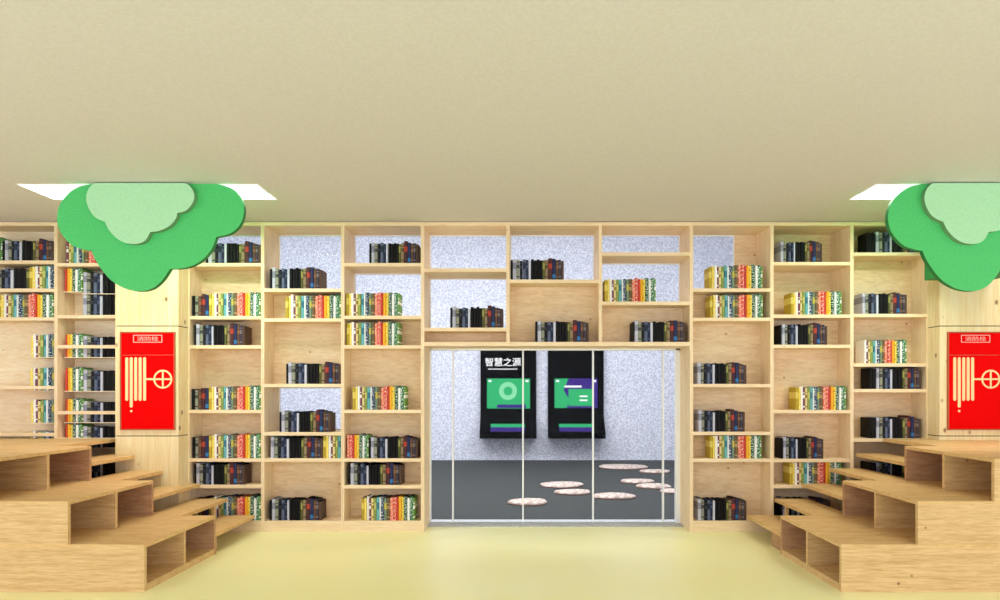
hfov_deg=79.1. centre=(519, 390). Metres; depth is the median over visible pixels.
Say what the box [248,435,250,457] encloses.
book
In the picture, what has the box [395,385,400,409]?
book
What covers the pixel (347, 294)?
book
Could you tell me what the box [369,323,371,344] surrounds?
book
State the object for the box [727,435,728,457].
book
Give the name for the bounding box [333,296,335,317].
book
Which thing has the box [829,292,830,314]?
book
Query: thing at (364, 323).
book
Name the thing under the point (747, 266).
book
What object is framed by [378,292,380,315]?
book
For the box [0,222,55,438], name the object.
bookcase
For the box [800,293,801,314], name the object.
book
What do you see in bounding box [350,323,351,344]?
book
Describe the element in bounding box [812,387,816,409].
book
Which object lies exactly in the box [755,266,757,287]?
book
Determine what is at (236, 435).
book
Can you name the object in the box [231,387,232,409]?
book
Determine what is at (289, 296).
book
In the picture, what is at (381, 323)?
book
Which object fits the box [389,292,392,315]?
book
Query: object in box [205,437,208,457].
book
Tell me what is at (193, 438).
book
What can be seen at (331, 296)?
book
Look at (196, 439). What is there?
book
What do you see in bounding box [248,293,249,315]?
book
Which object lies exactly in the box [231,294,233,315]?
book
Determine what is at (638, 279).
book
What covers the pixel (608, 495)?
pad
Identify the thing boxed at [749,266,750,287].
book
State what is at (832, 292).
book
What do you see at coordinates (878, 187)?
diffuser
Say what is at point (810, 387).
book
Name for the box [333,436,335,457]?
book
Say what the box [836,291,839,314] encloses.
book
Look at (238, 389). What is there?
book
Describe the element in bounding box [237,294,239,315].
book
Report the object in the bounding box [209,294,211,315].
book
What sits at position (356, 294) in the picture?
book
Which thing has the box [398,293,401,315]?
book
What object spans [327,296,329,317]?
book
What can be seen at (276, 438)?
book
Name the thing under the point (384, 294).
book
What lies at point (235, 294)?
book
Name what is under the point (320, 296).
book
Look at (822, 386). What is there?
book
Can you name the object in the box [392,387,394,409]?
book
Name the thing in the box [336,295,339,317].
book
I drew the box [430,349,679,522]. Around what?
door
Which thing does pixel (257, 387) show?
book
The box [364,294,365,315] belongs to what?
book
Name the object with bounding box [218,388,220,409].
book
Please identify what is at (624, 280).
book
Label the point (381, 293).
book
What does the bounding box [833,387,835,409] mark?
book
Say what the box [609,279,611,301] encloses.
book
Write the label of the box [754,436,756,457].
book
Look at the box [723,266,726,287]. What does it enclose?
book
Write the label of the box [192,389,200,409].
book
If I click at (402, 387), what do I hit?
book
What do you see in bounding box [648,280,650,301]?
book
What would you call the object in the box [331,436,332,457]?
book
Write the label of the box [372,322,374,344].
book
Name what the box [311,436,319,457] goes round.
book
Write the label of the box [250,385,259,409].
book
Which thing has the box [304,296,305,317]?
book
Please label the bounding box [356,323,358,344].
book
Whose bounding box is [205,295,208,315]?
book
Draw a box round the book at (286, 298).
[285,297,288,317]
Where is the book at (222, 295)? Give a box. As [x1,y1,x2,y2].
[221,293,223,315]
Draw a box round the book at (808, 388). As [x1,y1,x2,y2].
[803,387,809,409]
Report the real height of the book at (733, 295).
0.205 m
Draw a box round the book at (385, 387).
[384,386,389,409]
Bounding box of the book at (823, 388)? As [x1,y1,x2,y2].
[822,387,825,409]
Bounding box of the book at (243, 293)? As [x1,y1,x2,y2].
[243,293,244,315]
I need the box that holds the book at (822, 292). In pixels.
[820,291,823,314]
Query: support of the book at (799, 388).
on the bookcase at (830, 364)
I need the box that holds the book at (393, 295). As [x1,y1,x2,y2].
[392,294,394,315]
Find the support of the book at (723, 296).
on the bookcase at (745, 341)
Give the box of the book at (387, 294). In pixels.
[386,293,388,315]
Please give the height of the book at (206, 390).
0.191 m
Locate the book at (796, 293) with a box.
[794,292,797,314]
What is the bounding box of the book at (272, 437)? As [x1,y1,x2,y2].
[271,436,279,457]
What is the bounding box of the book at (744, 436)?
[744,436,745,457]
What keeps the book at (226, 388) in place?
on the bookcase at (209, 366)
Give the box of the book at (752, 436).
[750,435,753,457]
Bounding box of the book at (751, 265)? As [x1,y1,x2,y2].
[750,264,754,287]
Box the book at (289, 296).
[289,296,290,317]
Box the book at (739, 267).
[738,266,740,287]
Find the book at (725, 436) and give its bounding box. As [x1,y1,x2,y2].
[724,435,726,457]
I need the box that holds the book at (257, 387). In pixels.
[256,386,258,409]
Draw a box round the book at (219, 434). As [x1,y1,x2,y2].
[214,433,223,457]
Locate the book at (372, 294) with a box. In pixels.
[371,293,374,315]
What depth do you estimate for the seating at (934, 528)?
4.14 m
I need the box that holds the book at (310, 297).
[309,296,311,317]
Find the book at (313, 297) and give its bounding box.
[312,296,314,317]
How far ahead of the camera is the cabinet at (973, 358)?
5.33 m
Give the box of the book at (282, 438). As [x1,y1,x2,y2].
[281,436,289,457]
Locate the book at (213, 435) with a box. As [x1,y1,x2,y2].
[212,435,213,457]
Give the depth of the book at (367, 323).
5.52 m
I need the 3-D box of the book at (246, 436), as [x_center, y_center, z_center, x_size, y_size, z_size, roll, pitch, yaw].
[-2.500,0.507,5.603,0.026,0.212,0.150,0,0,0]
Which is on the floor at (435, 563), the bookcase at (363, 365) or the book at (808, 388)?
the bookcase at (363, 365)
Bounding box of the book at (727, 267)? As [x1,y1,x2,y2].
[727,267,728,287]
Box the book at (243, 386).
[243,386,244,409]
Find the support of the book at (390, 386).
on the bookcase at (363, 365)
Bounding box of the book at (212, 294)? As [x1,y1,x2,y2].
[212,294,213,315]
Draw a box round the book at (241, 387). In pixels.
[240,386,242,409]
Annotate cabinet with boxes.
[120,332,175,429]
[947,332,999,429]
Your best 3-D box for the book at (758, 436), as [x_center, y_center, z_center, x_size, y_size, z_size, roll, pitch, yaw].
[2.178,0.511,5.597,0.027,0.207,0.150,0,0,0]
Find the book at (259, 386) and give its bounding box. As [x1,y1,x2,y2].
[259,386,260,409]
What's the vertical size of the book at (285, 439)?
0.180 m
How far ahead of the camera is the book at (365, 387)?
5.53 m
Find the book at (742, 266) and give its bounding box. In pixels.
[740,264,743,287]
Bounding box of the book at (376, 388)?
[375,387,377,409]
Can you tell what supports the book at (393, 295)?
on the bookcase at (363, 365)
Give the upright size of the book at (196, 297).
0.184 m
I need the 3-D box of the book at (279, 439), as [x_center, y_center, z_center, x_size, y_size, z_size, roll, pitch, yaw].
[-2.200,0.523,5.599,0.026,0.181,0.150,0,0,0]
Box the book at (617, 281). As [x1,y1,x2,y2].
[616,280,618,301]
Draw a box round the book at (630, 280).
[629,279,631,301]
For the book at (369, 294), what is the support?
on the bookcase at (363, 365)
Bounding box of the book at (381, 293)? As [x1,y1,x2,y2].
[381,293,382,315]
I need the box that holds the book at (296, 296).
[296,296,297,317]
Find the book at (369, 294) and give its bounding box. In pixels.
[369,294,370,315]
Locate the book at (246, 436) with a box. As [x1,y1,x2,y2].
[245,434,250,457]
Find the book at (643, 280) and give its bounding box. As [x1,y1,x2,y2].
[643,280,644,301]
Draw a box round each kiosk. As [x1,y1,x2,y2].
[480,351,536,438]
[548,351,605,438]
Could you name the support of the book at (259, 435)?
on the bookcase at (209, 366)
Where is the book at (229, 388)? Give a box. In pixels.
[228,387,230,409]
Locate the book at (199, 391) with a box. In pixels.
[198,390,200,409]
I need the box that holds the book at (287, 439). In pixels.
[287,439,288,457]
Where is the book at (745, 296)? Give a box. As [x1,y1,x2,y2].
[744,295,746,317]
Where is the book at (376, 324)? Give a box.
[375,323,377,344]
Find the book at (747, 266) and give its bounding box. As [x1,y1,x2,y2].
[746,265,748,287]
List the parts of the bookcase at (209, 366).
panel, shelf, shelf, shelf, shelf, shelf, shelf, panel, panel, panel, panel, panel, panel, board, panel, shelf, panel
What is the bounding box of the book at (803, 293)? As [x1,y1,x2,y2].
[801,292,804,314]
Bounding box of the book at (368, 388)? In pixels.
[367,387,369,409]
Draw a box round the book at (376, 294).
[375,293,377,315]
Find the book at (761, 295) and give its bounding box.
[761,295,762,317]
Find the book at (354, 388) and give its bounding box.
[353,387,355,409]
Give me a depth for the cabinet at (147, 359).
5.33 m
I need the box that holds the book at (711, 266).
[711,266,713,287]
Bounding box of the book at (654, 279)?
[654,279,655,301]
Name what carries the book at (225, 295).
on the bookcase at (209, 366)
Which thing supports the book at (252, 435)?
on the bookcase at (209, 366)
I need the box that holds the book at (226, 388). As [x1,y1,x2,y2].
[226,388,227,409]
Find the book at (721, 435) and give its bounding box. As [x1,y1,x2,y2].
[721,435,723,457]
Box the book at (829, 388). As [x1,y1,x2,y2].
[828,387,830,409]
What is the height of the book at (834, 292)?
0.207 m
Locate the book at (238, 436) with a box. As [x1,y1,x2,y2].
[237,435,239,457]
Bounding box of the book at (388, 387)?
[388,387,389,409]
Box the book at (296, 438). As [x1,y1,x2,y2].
[295,436,303,457]
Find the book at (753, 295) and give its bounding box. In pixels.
[751,294,754,317]
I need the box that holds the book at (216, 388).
[216,388,217,409]
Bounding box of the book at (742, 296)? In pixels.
[740,295,743,317]
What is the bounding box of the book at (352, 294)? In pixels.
[351,293,353,315]
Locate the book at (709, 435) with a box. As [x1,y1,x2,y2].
[709,435,714,457]
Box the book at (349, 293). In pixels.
[349,293,350,315]
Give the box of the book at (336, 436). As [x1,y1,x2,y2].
[336,436,337,457]
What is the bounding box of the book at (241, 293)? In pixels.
[240,292,243,315]
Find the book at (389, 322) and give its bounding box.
[388,321,393,344]
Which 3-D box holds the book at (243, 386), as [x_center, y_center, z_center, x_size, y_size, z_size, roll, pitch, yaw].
[-2.522,0.064,5.598,0.015,0.212,0.150,0,0,0]
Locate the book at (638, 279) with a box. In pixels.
[638,279,639,301]
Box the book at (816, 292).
[812,291,817,314]
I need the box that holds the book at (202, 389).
[201,388,208,409]
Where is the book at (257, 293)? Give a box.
[256,292,260,315]
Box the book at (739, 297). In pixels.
[738,296,740,317]
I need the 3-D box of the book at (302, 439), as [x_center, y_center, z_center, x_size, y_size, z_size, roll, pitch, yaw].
[-1.989,0.522,5.601,0.020,0.182,0.150,0,0,0]
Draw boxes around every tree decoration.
[57,183,245,291]
[885,183,999,291]
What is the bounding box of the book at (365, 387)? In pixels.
[365,387,366,409]
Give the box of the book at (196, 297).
[195,296,198,315]
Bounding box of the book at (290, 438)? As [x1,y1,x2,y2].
[289,436,297,457]
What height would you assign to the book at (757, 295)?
0.220 m
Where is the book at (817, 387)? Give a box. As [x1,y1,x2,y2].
[817,387,818,409]
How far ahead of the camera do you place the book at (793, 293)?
5.53 m
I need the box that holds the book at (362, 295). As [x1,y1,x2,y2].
[361,294,363,315]
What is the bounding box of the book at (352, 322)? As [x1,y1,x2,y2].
[352,322,354,344]
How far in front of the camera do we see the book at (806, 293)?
5.52 m
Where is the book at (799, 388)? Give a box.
[798,387,800,409]
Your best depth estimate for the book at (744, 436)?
5.52 m
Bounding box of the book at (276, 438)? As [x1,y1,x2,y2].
[275,437,280,457]
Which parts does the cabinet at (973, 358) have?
panel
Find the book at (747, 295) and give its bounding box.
[747,295,748,317]
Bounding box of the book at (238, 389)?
[237,388,239,409]
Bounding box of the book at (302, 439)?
[301,437,305,457]
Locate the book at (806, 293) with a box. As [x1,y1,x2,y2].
[805,292,807,314]
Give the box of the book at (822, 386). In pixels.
[822,386,827,409]
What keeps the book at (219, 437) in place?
on the bookcase at (209, 366)
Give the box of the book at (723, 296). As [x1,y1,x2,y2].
[721,295,724,317]
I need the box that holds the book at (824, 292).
[824,292,825,314]
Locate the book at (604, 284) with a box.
[602,280,606,301]
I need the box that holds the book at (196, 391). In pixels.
[195,390,197,409]
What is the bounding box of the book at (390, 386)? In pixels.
[390,386,394,409]
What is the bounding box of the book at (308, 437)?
[307,436,313,457]
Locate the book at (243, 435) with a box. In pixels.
[243,435,244,457]
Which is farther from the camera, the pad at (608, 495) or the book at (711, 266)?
the pad at (608, 495)
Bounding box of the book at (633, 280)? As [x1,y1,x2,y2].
[632,279,634,301]
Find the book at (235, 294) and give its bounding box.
[234,293,237,315]
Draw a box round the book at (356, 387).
[356,387,357,409]
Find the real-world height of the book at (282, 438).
0.189 m
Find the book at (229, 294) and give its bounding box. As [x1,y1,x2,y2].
[228,293,232,315]
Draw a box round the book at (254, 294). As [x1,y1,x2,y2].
[254,294,255,315]
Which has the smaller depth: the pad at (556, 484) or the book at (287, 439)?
the book at (287, 439)
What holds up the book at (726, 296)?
on the bookcase at (745, 341)
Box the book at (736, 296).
[735,295,737,317]
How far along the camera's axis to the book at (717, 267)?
5.53 m
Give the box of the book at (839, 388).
[838,387,840,409]
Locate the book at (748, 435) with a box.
[748,435,750,457]
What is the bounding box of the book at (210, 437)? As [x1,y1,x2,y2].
[209,435,212,457]
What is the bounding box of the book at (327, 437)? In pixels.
[326,436,328,457]
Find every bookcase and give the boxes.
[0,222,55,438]
[56,222,114,456]
[188,222,262,531]
[263,222,342,531]
[343,222,422,531]
[423,222,690,531]
[691,222,771,531]
[772,222,851,514]
[852,222,927,479]
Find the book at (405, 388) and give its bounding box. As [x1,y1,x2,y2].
[404,387,407,409]
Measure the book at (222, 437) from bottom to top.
0.203 m
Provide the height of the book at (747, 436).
0.207 m
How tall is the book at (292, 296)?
0.218 m
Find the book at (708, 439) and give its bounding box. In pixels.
[705,435,712,457]
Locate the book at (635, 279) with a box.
[634,278,637,301]
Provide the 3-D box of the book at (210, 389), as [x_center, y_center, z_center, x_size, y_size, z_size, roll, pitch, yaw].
[-2.830,0.070,5.594,0.026,0.200,0.150,0,0,0]
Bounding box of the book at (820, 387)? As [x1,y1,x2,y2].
[818,386,821,409]
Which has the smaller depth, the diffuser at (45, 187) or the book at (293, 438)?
the diffuser at (45, 187)
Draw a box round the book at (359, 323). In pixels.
[359,323,360,344]
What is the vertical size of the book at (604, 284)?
0.198 m
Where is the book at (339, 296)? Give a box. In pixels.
[339,296,340,317]
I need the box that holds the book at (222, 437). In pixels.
[221,436,223,457]
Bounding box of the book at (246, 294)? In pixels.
[245,293,247,315]
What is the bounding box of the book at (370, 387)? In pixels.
[370,387,371,409]
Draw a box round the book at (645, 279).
[644,278,647,301]
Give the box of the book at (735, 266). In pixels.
[734,265,737,287]
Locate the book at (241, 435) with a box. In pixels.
[240,433,249,457]
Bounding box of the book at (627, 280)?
[626,279,628,301]
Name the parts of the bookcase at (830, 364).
panel, panel, panel, panel, panel, panel, panel, panel, shelf, panel, shelf, shelf, shelf, shelf, shelf, panel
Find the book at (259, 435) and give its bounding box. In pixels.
[259,435,260,457]
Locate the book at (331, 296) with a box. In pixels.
[330,295,333,317]
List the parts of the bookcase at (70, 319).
panel, shelf, shelf, shelf, rail, rail, panel, panel, panel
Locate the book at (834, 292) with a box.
[834,292,835,314]
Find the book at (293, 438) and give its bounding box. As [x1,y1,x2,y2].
[293,438,294,457]
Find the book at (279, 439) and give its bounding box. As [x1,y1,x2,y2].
[278,438,280,457]
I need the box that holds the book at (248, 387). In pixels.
[248,387,249,409]
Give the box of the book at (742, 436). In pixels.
[737,435,743,457]
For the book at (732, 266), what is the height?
0.203 m
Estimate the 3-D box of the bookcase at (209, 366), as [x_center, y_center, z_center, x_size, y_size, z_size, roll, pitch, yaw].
[-2.680,-0.127,5.676,0.680,2.815,0.352,0,0,0]
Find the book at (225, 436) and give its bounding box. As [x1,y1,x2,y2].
[224,434,227,457]
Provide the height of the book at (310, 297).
0.203 m
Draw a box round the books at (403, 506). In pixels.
[0,232,920,520]
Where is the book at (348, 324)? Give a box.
[347,323,349,344]
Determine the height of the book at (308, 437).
0.198 m
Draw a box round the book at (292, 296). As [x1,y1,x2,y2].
[291,295,294,317]
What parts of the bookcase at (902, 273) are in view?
panel, panel, panel, panel, panel, panel, panel, panel, shelf, shelf, shelf, shelf, shelf, panel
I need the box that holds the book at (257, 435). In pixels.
[256,433,260,457]
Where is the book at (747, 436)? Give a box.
[743,435,748,457]
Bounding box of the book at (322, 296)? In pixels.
[322,296,323,317]
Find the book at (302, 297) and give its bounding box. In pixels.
[301,296,303,317]
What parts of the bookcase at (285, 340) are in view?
panel, panel, panel, shelf, shelf, shelf, shelf, shelf, shelf, board, panel, panel, glass pane, panel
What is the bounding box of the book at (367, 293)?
[366,292,370,315]
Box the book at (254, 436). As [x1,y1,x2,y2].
[254,436,255,457]
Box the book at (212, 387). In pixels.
[212,387,213,409]
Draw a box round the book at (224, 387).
[224,387,227,409]
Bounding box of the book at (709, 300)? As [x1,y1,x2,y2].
[705,296,712,317]
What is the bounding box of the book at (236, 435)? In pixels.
[234,434,239,457]
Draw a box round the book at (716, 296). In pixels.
[715,295,717,317]
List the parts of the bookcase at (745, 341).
panel, panel, glass pane, panel, shelf, panel, panel, panel, panel, shelf, shelf, shelf, shelf, shelf, board, panel, panel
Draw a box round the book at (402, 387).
[401,386,406,409]
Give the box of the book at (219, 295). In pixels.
[218,294,220,315]
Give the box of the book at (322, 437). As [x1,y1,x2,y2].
[318,437,322,457]
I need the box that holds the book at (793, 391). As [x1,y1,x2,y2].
[789,387,797,409]
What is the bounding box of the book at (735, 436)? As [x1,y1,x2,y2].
[734,435,737,457]
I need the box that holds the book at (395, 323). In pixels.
[394,322,396,344]
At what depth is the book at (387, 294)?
5.53 m
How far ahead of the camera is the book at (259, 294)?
5.52 m
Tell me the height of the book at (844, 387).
0.209 m
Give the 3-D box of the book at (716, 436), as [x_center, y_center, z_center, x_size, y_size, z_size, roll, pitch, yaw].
[1.794,0.511,5.595,0.022,0.207,0.150,0,0,0]
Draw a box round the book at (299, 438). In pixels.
[299,438,300,457]
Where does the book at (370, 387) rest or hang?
on the bookcase at (363, 365)
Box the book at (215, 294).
[214,293,216,315]
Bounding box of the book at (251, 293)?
[250,292,255,315]
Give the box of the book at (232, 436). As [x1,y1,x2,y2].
[231,435,233,457]
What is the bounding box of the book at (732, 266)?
[732,266,733,287]
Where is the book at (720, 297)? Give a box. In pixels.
[719,296,721,317]
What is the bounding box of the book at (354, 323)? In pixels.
[354,323,355,344]
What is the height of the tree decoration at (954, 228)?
0.797 m
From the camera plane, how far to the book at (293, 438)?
5.53 m
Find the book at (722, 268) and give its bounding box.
[721,267,723,287]
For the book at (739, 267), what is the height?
0.209 m
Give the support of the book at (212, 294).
on the bookcase at (209, 366)
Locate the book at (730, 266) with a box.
[727,265,731,287]
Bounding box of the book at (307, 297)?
[306,296,308,317]
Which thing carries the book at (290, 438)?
on the bookcase at (285, 340)
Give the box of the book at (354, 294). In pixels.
[354,294,355,315]
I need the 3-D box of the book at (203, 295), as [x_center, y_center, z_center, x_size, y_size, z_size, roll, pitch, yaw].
[-2.894,-0.784,5.601,0.034,0.204,0.150,0,0,0]
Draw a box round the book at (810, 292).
[809,291,811,314]
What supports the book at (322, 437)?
on the bookcase at (285, 340)
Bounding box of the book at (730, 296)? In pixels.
[728,295,732,317]
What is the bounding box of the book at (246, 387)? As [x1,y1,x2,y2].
[245,386,249,409]
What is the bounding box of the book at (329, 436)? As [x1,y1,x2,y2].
[329,436,330,457]
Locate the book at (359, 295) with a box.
[358,294,360,315]
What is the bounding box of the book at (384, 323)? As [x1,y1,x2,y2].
[383,322,385,344]
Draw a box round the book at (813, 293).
[812,292,814,314]
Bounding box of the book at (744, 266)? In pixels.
[744,266,745,287]
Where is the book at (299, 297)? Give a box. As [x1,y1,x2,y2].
[298,296,300,317]
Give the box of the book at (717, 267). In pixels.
[717,267,718,287]
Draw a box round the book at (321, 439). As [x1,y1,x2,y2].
[320,438,322,457]
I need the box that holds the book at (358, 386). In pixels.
[358,386,363,409]
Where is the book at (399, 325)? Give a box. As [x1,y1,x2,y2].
[397,322,401,344]
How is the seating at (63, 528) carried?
on the floor at (435, 563)
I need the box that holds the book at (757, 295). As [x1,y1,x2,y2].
[755,294,760,317]
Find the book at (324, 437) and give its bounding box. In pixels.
[323,436,325,457]
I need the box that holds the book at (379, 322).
[378,321,382,344]
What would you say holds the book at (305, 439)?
on the bookcase at (285, 340)
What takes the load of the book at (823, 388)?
on the bookcase at (830, 364)
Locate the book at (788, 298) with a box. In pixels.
[784,293,792,314]
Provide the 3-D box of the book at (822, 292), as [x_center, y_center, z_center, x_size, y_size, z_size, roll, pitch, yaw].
[2.766,-0.804,5.595,0.027,0.217,0.150,0,0,0]
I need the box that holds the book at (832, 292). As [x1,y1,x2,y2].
[830,291,833,314]
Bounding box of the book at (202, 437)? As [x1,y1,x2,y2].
[201,435,210,457]
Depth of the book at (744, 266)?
5.52 m
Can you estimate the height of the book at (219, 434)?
0.218 m
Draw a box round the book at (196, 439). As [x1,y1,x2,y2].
[195,437,199,457]
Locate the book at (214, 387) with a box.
[214,387,220,409]
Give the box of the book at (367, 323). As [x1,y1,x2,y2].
[366,322,368,344]
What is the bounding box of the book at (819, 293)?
[818,292,820,314]
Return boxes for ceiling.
[0,0,999,221]
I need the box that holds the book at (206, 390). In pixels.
[205,389,208,409]
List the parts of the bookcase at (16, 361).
panel, panel, shelf, shelf, shelf, shelf, shelf, panel, panel, panel, panel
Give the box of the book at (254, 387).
[254,387,255,409]
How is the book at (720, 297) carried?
on the bookcase at (745, 341)
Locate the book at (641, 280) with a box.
[640,279,642,301]
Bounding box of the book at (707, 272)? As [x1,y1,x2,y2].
[704,267,711,287]
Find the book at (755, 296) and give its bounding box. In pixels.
[755,296,756,317]
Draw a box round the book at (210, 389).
[209,388,211,409]
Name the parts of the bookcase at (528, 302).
panel, shelf, shelf, glass pane, panel, glass pane, panel, shelf, panel, glass pane, panel, shelf, shelf, panel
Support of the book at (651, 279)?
on the bookcase at (528, 302)
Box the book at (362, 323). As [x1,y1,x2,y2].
[361,322,363,344]
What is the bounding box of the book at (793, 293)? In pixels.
[793,293,794,314]
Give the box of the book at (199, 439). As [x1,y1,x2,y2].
[198,437,200,457]
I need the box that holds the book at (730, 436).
[728,435,731,457]
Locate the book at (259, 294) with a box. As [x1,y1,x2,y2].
[259,294,260,315]
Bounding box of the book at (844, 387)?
[844,387,845,409]
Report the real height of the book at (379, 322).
0.220 m
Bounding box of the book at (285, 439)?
[284,438,288,457]
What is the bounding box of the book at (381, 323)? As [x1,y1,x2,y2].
[381,323,382,344]
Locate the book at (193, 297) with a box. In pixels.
[192,296,194,315]
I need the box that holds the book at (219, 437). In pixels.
[218,436,220,457]
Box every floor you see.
[0,527,999,599]
[432,460,674,518]
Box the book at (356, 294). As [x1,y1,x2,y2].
[356,294,357,315]
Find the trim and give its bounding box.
[427,519,683,526]
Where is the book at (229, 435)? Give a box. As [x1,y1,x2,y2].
[228,433,237,457]
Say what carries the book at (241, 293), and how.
on the bookcase at (209, 366)
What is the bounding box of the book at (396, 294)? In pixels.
[395,293,397,315]
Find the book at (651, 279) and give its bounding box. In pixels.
[650,278,653,301]
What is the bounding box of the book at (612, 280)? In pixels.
[612,280,613,301]
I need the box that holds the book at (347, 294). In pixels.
[346,293,348,315]
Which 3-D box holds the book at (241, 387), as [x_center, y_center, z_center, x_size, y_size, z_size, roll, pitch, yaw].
[-2.545,0.064,5.598,0.027,0.213,0.150,0,0,0]
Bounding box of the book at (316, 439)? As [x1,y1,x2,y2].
[315,437,321,457]
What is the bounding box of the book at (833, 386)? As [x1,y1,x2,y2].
[833,386,837,409]
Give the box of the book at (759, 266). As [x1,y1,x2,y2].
[757,265,760,287]
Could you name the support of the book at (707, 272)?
on the bookcase at (745, 341)
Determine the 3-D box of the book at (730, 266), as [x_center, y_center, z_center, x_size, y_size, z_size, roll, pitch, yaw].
[1.922,-1.040,5.598,0.028,0.212,0.150,0,0,0]
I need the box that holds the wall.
[217,237,732,459]
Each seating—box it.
[0,439,254,591]
[747,439,999,591]
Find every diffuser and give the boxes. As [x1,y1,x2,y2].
[37,184,265,191]
[864,184,918,191]
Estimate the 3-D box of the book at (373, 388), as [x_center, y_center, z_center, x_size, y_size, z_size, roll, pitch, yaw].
[-1.338,0.066,5.594,0.028,0.209,0.150,0,0,0]
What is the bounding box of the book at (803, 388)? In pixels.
[803,388,804,409]
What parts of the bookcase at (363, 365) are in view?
panel, panel, shelf, shelf, shelf, shelf, shelf, shelf, shelf, board, panel, panel, panel, panel, panel, glass pane, panel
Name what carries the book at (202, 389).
on the bookcase at (209, 366)
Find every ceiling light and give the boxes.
[16,184,277,199]
[848,184,918,199]
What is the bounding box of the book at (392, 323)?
[392,323,393,344]
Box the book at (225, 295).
[224,294,226,315]
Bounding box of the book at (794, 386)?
[794,386,802,409]
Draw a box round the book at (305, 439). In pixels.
[304,437,306,457]
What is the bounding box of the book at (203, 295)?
[202,294,206,315]
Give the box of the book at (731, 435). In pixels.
[731,435,733,457]
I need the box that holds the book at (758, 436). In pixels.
[754,435,759,457]
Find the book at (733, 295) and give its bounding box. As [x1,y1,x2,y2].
[733,295,734,317]
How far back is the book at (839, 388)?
5.52 m
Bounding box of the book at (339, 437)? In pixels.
[338,436,340,457]
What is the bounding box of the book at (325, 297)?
[324,296,326,317]
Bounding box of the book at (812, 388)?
[812,388,813,409]
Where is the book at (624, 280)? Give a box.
[623,279,625,301]
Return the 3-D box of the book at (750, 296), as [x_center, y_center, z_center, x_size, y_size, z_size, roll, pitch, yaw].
[2.108,-0.772,5.595,0.020,0.208,0.150,0,0,0]
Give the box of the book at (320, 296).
[319,295,322,317]
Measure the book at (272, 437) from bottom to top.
0.196 m
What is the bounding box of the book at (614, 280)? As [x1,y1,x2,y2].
[614,280,615,301]
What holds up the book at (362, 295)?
on the bookcase at (363, 365)
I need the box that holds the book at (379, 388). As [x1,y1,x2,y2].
[378,387,383,409]
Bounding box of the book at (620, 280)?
[619,279,621,301]
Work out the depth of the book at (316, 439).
5.52 m
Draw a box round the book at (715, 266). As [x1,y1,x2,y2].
[714,265,716,287]
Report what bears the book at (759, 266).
on the bookcase at (745, 341)
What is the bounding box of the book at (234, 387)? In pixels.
[233,386,239,409]
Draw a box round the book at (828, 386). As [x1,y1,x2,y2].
[828,386,832,409]
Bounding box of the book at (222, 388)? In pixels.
[221,387,223,409]
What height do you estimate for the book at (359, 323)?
0.202 m
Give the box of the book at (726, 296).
[725,295,727,317]
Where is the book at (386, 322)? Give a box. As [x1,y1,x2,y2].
[386,322,387,344]
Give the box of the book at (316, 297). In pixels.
[315,296,318,317]
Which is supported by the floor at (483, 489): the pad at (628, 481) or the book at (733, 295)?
the pad at (628, 481)
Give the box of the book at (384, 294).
[383,293,385,315]
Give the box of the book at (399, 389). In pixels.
[398,388,400,409]
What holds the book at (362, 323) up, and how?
on the bookcase at (363, 365)
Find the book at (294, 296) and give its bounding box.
[294,296,295,317]
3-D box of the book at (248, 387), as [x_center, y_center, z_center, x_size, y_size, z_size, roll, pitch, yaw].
[-2.476,0.067,5.596,0.020,0.206,0.150,0,0,0]
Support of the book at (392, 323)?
on the bookcase at (363, 365)
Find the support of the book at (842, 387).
on the bookcase at (830, 364)
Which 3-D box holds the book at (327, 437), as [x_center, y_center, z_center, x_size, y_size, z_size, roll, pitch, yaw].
[-1.762,0.511,5.598,0.019,0.204,0.150,0,0,0]
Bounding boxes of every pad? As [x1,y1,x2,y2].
[507,498,546,505]
[540,481,583,487]
[554,489,589,495]
[594,492,635,499]
[599,464,647,469]
[621,479,654,483]
[636,483,670,489]
[640,469,669,473]
[660,488,674,493]
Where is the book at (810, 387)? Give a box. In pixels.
[810,387,811,409]
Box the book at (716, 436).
[713,435,717,457]
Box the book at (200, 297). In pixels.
[199,296,201,315]
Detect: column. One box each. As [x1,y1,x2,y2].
[115,269,187,511]
[927,278,999,439]
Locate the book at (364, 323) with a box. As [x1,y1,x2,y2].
[364,323,365,344]
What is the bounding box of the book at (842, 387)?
[838,386,843,409]
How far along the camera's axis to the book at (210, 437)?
5.52 m
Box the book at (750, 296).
[749,295,751,317]
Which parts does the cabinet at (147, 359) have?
panel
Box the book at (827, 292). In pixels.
[826,291,828,314]
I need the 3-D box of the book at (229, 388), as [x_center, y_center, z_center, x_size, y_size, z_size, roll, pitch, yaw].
[-2.654,0.065,5.596,0.027,0.211,0.150,0,0,0]
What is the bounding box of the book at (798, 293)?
[798,293,799,314]
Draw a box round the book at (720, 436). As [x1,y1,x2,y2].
[718,435,721,457]
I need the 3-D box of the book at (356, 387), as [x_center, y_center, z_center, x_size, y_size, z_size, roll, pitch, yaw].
[-1.494,0.066,5.599,0.019,0.208,0.150,0,0,0]
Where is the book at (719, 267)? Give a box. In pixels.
[719,267,720,287]
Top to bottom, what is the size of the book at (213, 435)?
0.205 m
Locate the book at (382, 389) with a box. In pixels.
[381,388,383,409]
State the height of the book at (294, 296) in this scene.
0.206 m
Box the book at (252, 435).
[251,433,259,457]
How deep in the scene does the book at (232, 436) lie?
5.52 m
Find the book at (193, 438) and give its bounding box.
[192,436,200,457]
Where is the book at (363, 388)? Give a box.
[362,387,364,409]
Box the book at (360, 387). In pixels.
[360,387,361,409]
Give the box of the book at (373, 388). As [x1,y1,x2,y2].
[372,387,374,409]
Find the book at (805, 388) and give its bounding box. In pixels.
[805,388,806,409]
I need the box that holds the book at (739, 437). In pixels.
[738,436,740,457]
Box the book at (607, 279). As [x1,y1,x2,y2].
[607,279,608,301]
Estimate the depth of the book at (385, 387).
5.53 m
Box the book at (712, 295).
[712,295,714,317]

